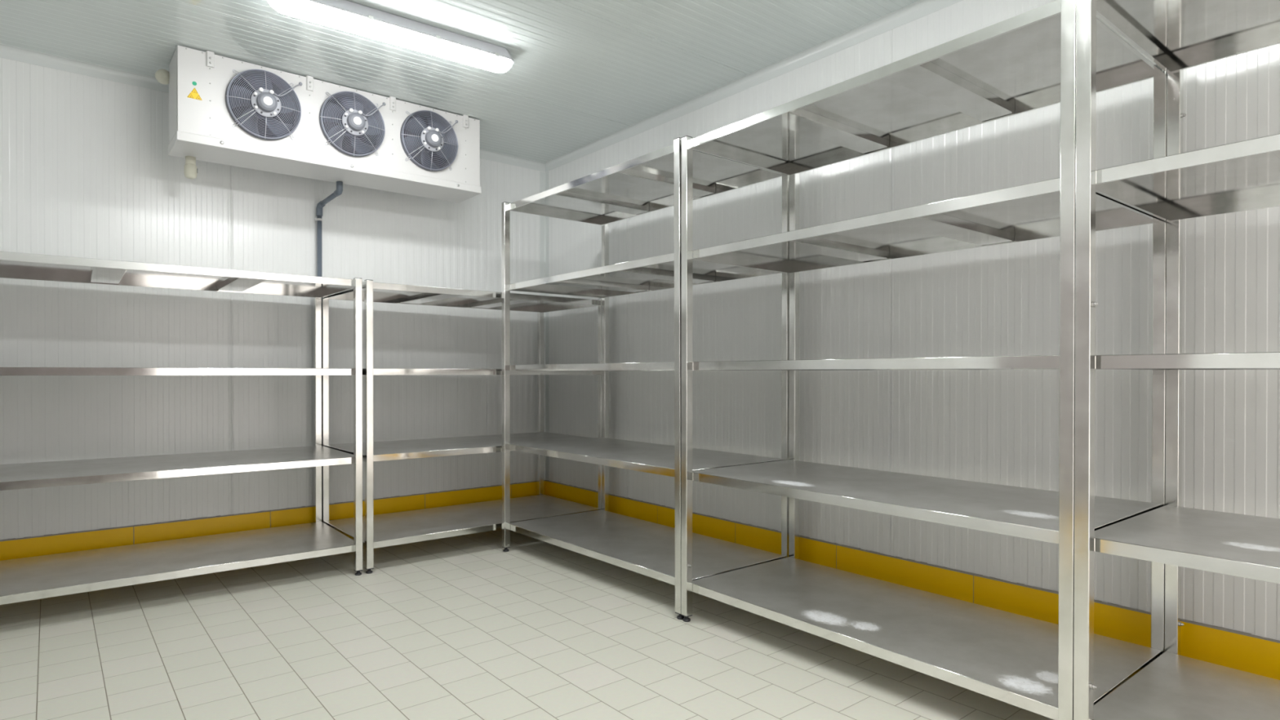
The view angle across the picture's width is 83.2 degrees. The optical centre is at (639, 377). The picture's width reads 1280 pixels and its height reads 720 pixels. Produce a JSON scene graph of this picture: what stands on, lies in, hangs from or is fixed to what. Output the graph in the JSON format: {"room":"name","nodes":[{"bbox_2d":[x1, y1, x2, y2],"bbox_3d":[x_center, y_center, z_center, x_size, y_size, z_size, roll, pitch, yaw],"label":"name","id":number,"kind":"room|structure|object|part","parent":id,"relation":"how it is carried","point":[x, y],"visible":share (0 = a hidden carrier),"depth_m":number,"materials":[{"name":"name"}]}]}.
{"room":"walk-in cold room","nodes":[
{"label":"walk-in cold room","id":0,"kind":"room"},
{"bbox_2d":[0,57,544,540],"bbox_3d":[-2.319,-0.330,4.986,4.040,3.015,0.080,0,0,-40],"label":"wall","id":1,"kind":"structure","parent":0,"point":[87,170],"depth_m":4.58,"materials":[{"name":"metal"}]},
{"bbox_2d":[0,480,544,560],"bbox_3d":[-2.264,1.021,4.979,3.766,0.273,0.012,0,0,-40],"label":"baseboard","id":2,"kind":"structure","parent":1,"relation":"attached to","point":[46,544],"depth_m":4.64,"materials":[{"name":"yellow tile"}]},
{"bbox_2d":[0,43,545,172],"bbox_3d":[-2.296,-1.785,4.919,3.900,0.064,0.038,0,0,-40],"label":"trim","id":3,"kind":"structure","parent":1,"relation":"attached to","point":[6,51],"depth_m":4.22,"materials":[{"name":"white paint"}]},
{"bbox_2d":[315,181,342,276],"bbox_3d":[-2.099,-0.064,4.871,0.374,2.444,0.051,0,0,42],"label":"drain pipe","id":4,"kind":"object","parent":1,"relation":"attached to","point":[338,192],"visible":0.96,"depth_m":4.95,"materials":[{"name":"grey plastic"}]},
{"bbox_2d":[539,171,548,479],"bbox_3d":[-0.816,-0.301,6.152,0.055,2.905,0.055,0,0,-39],"label":"trim","id":5,"kind":"structure","parent":1,"relation":"attached to","point":[544,176],"depth_m":6.17,"materials":[{"name":"white paint"}]},
{"bbox_2d":[0,0,919,162],"bbox_3d":[-0.389,-1.843,2.629,3.990,0.080,6.240,0,0,-39],"label":"ceiling","id":6,"kind":"structure","parent":0,"point":[582,73],"depth_m":3.93,"materials":[{"name":"paint"}]},
{"bbox_2d":[155,44,480,203],"bbox_3d":[-1.922,-1.488,4.570,1.888,0.652,0.475,0,0,-40],"label":"cooler","id":7,"kind":"object","parent":6,"relation":"attached to","point":[223,110],"visible":1,"depth_m":4.38,"materials":[{"name":"white metal"}]},
{"bbox_3d":[-2.619,-1.557,4.046,0.003,0.424,0.299,0,0,-40],"label":"panel","id":8,"kind":"part","parent":7,"relation":"part of","materials":[{"name":"white metal"}]},
{"bbox_3d":[-2.155,-1.578,4.156,0.105,0.105,0.097,0,0,-40],"label":"motor","id":9,"kind":"part","parent":7,"relation":"part of","materials":[{"name":"grey metal"}]},
{"bbox_2d":[168,130,480,203],"bbox_3d":[-1.923,-1.315,4.622,1.814,0.057,0.345,0,0,-40],"label":"drip tray","id":10,"kind":"object","parent":7,"relation":"on","point":[193,145],"depth_m":4.45,"materials":[{"name":"white metal"}]},
{"bbox_3d":[-1.771,-1.580,4.479,0.105,0.105,0.097,0,0,-40],"label":"motor","id":11,"kind":"part","parent":7,"relation":"part of","materials":[{"name":"grey metal"}]},
{"bbox_3d":[-1.385,-1.582,4.802,0.105,0.105,0.097,0,0,-40],"label":"motor","id":12,"kind":"part","parent":7,"relation":"part of","materials":[{"name":"grey metal"}]},
{"bbox_2d":[266,0,514,72],"bbox_3d":[-1.214,-1.750,3.667,1.236,0.116,0.135,0,0,-37],"label":"ceiling light","id":13,"kind":"object","parent":6,"relation":"attached to","point":[348,16],"visible":1,"depth_m":3.61,"materials":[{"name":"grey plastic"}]},
{"bbox_2d":[0,528,1053,719],"bbox_3d":[-0.390,1.222,2.653,4.000,0.100,6.250,0,0,-39],"label":"floor","id":14,"kind":"structure","parent":0,"point":[464,627],"depth_m":3.04,"materials":[{"name":"tile"}]},
{"bbox_2d":[0,251,362,604],"bbox_3d":[-2.608,0.291,4.033,1.797,1.744,0.910,0,0,-39],"label":"shelving unit","id":15,"kind":"object","parent":14,"relation":"on","point":[44,576],"visible":1,"depth_m":3.95,"materials":[{"name":"silver metal"}]},
{"bbox_3d":[-2.607,-0.556,4.028,1.790,0.040,0.829,0,0,-39],"label":"shelf","id":16,"kind":"part","parent":15,"relation":"part of","materials":[{"name":"silver metal"}]},
{"bbox_3d":[-2.607,-0.032,4.031,1.790,0.040,0.829,0,0,-39],"label":"shelf","id":17,"kind":"part","parent":15,"relation":"part of","materials":[{"name":"silver metal"}]},
{"bbox_3d":[-2.608,0.488,4.034,1.790,0.040,0.829,0,0,-39],"label":"shelf","id":18,"kind":"part","parent":15,"relation":"part of","materials":[{"name":"silver metal"}]},
{"bbox_3d":[-2.608,1.007,4.037,1.790,0.040,0.829,0,0,-39],"label":"shelf","id":19,"kind":"part","parent":15,"relation":"part of","materials":[{"name":"silver metal"}]},
{"bbox_3d":[-2.198,0.272,4.923,0.040,1.711,0.040,0,0,-39],"label":"post","id":20,"kind":"part","parent":15,"relation":"part of","materials":[{"name":"silver metal"}]},
{"bbox_3d":[-1.657,0.276,4.241,0.040,1.711,0.040,0,0,-39],"label":"post","id":21,"kind":"part","parent":15,"relation":"part of","materials":[{"name":"silver metal"}]},
{"bbox_2d":[321,279,601,573],"bbox_3d":[-1.223,0.287,5.152,1.751,1.739,0.910,0,0,-39],"label":"shelving unit","id":22,"kind":"object","parent":14,"relation":"on","point":[384,530],"visible":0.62,"depth_m":4.94,"materials":[{"name":"silver metal"}]},
{"bbox_3d":[-2.161,0.275,4.953,0.040,1.706,0.040,0,0,-39],"label":"post","id":23,"kind":"part","parent":22,"relation":"part of","materials":[{"name":"silver metal"}]},
{"bbox_3d":[-1.608,0.279,4.281,0.040,1.706,0.040,0,0,-39],"label":"post","id":24,"kind":"part","parent":22,"relation":"part of","materials":[{"name":"silver metal"}]},
{"bbox_3d":[-1.223,0.479,5.153,1.744,0.040,0.829,0,0,-39],"label":"shelf","id":25,"kind":"part","parent":22,"relation":"part of","materials":[{"name":"silver metal"}]},
{"bbox_3d":[-1.222,-0.555,5.147,1.744,0.040,0.829,0,0,-39],"label":"shelf","id":26,"kind":"part","parent":22,"relation":"part of","materials":[{"name":"silver metal"}]},
{"bbox_3d":[-1.223,1.000,5.156,1.744,0.040,0.829,0,0,-39],"label":"shelf","id":27,"kind":"part","parent":22,"relation":"part of","materials":[{"name":"silver metal"}]},
{"bbox_3d":[-1.222,-0.039,5.150,1.744,0.040,0.829,0,0,-39],"label":"shelf","id":28,"kind":"part","parent":22,"relation":"part of","materials":[{"name":"silver metal"}]},
{"bbox_3d":[-0.831,0.269,6.027,0.040,1.706,0.040,0,0,-39],"label":"post","id":29,"kind":"part","parent":22,"relation":"part of","materials":[{"name":"silver metal"}]},
{"bbox_3d":[-0.284,0.273,5.351,0.040,1.706,0.040,0,0,-39],"label":"post","id":30,"kind":"part","parent":22,"relation":"part of","materials":[{"name":"silver metal"}]},
{"bbox_2d":[502,137,789,619],"bbox_3d":[-0.038,0.002,4.395,0.859,2.320,1.750,0,0,-39],"label":"shelving unit","id":31,"kind":"object","parent":14,"relation":"on","point":[650,182],"visible":0.82,"depth_m":4.28,"materials":[{"name":"silver metal"}]},
{"bbox_3d":[-0.893,-0.015,4.803,0.042,2.288,0.040,0,0,-39],"label":"post","id":32,"kind":"part","parent":31,"relation":"part of","materials":[{"name":"silver metal"}]},
{"bbox_3d":[-0.256,-0.017,5.317,0.040,2.288,0.040,0,0,-39],"label":"post","id":33,"kind":"part","parent":31,"relation":"part of","materials":[{"name":"silver metal"}]},
{"bbox_3d":[-0.039,-0.061,4.397,0.777,0.040,1.737,0,0,-39],"label":"shelf","id":34,"kind":"part","parent":31,"relation":"part of","materials":[{"name":"silver metal"}]},
{"bbox_3d":[-0.040,-0.600,4.395,0.777,0.040,1.734,0,0,-39],"label":"shelf","id":35,"kind":"part","parent":31,"relation":"part of","materials":[{"name":"silver metal"}]},
{"bbox_3d":[-0.039,0.466,4.399,0.777,0.040,1.740,0,0,-39],"label":"shelf","id":36,"kind":"part","parent":31,"relation":"part of","materials":[{"name":"silver metal"}]},
{"bbox_3d":[-0.038,1.000,4.401,0.777,0.040,1.742,0,0,-39],"label":"shelf","id":37,"kind":"part","parent":31,"relation":"part of","materials":[{"name":"silver metal"}]},
{"bbox_3d":[-0.040,-1.134,4.393,0.777,0.040,1.734,0,0,-39],"label":"shelf","id":38,"kind":"part","parent":31,"relation":"part of","materials":[{"name":"silver metal"}]},
{"bbox_3d":[0.194,-0.007,3.491,0.040,2.288,0.052,0,0,-39],"label":"post","id":39,"kind":"part","parent":31,"relation":"part of","materials":[{"name":"silver metal"}]},
{"bbox_3d":[0.812,-0.009,3.995,0.040,2.288,0.040,0,0,-39],"label":"post","id":40,"kind":"part","parent":31,"relation":"part of","materials":[{"name":"silver metal"}]},
{"bbox_2d":[680,0,1167,719],"bbox_3d":[1.054,0.013,3.039,0.864,2.314,1.727,0,0,-39],"label":"shelving unit","id":41,"kind":"object","parent":14,"relation":"on","point":[1026,61],"visible":0.78,"depth_m":2.81,"materials":[{"name":"silver metal"}]},
{"bbox_3d":[0.225,-0.004,3.453,0.041,2.282,0.040,0,0,-39],"label":"post","id":42,"kind":"part","parent":41,"relation":"part of","materials":[{"name":"silver metal"}]},
{"bbox_3d":[0.845,-0.006,3.954,0.040,2.282,0.040,0,0,-39],"label":"post","id":43,"kind":"part","parent":41,"relation":"part of","materials":[{"name":"silver metal"}]},
{"bbox_3d":[1.055,-0.053,3.039,0.782,0.040,1.720,0,0,-39],"label":"shelf","id":44,"kind":"part","parent":41,"relation":"part of","materials":[{"name":"silver metal"}]},
{"bbox_3d":[1.054,1.009,3.045,0.782,0.040,1.720,0,0,-39],"label":"shelf","id":45,"kind":"part","parent":41,"relation":"part of","materials":[{"name":"silver metal"}]},
{"bbox_3d":[1.054,0.476,3.042,0.782,0.040,1.720,0,0,-39],"label":"shelf","id":46,"kind":"part","parent":41,"relation":"part of","materials":[{"name":"silver metal"}]},
{"bbox_3d":[1.055,-1.119,3.033,0.782,0.040,1.720,0,0,-39],"label":"shelf","id":47,"kind":"part","parent":41,"relation":"part of","materials":[{"name":"silver metal"}]},
{"bbox_3d":[1.055,-0.585,3.036,0.782,0.040,1.720,0,0,-39],"label":"shelf","id":48,"kind":"part","parent":41,"relation":"part of","materials":[{"name":"silver metal"}]},
{"bbox_3d":[1.264,0.004,2.124,0.042,2.282,0.040,0,0,-39],"label":"post","id":49,"kind":"part","parent":41,"relation":"part of","materials":[{"name":"silver metal"}]},
{"bbox_3d":[1.905,0.002,2.642,0.040,2.282,0.040,0,0,-39],"label":"post","id":50,"kind":"part","parent":41,"relation":"part of","materials":[{"name":"silver metal"}]},
{"bbox_2d":[1073,0,1279,719],"bbox_3d":[2.059,0.021,1.775,0.888,2.314,1.499,0,0,-39],"label":"shelving unit","id":51,"kind":"object","parent":14,"relation":"on","point":[1177,36],"visible":1,"depth_m":2.18,"materials":[{"name":"silver metal"}]},
{"bbox_3d":[1.290,0.005,2.092,0.042,2.282,0.040,0,0,-39],"label":"post","id":52,"kind":"part","parent":51,"relation":"part of","materials":[{"name":"silver metal"}]},
{"bbox_3d":[1.931,0.002,2.610,0.040,2.282,0.040,0,0,-39],"label":"post","id":53,"kind":"part","parent":51,"relation":"part of","materials":[{"name":"silver metal"}]},
{"bbox_3d":[2.060,0.487,1.779,0.805,0.040,1.493,0,0,-39],"label":"shelf","id":54,"kind":"part","parent":51,"relation":"part of","materials":[{"name":"silver metal"}]},
{"bbox_3d":[2.060,1.017,1.782,0.805,0.040,1.493,0,0,-39],"label":"shelf","id":55,"kind":"part","parent":51,"relation":"part of","materials":[{"name":"silver metal"}]},
{"bbox_3d":[2.060,-0.043,1.776,0.805,0.040,1.493,0,0,-39],"label":"shelf","id":56,"kind":"part","parent":51,"relation":"part of","materials":[{"name":"silver metal"}]},
{"bbox_3d":[2.061,-0.578,1.773,0.805,0.040,1.493,0,0,-39],"label":"shelf","id":57,"kind":"part","parent":51,"relation":"part of","materials":[{"name":"silver metal"}]},
{"bbox_3d":[2.061,-1.111,1.770,0.805,0.040,1.493,0,0,-39],"label":"shelf","id":58,"kind":"part","parent":51,"relation":"part of","materials":[{"name":"silver metal"}]},
{"bbox_2d":[546,0,1279,640],"bbox_3d":[1.124,-0.322,3.860,0.080,3.015,6.240,0,0,-39],"label":"wall","id":59,"kind":"structure","parent":0,"point":[1001,427],"depth_m":3.38,"materials":[{"name":"metal"}]},
{"bbox_2d":[543,0,962,172],"bbox_3d":[1.075,-1.778,3.818,0.038,0.064,6.050,0,0,-39],"label":"trim","id":60,"kind":"structure","parent":59,"relation":"attached to","point":[921,8],"depth_m":4.21,"materials":[{"name":"white paint"}]},
{"bbox_2d":[544,480,1279,679],"bbox_3d":[1.081,1.029,3.846,0.012,0.273,6.040,0,0,-39],"label":"baseboard","id":61,"kind":"structure","parent":59,"relation":"attached to","point":[1230,648],"depth_m":3.31,"materials":[{"name":"yellow tile"}]}
]}

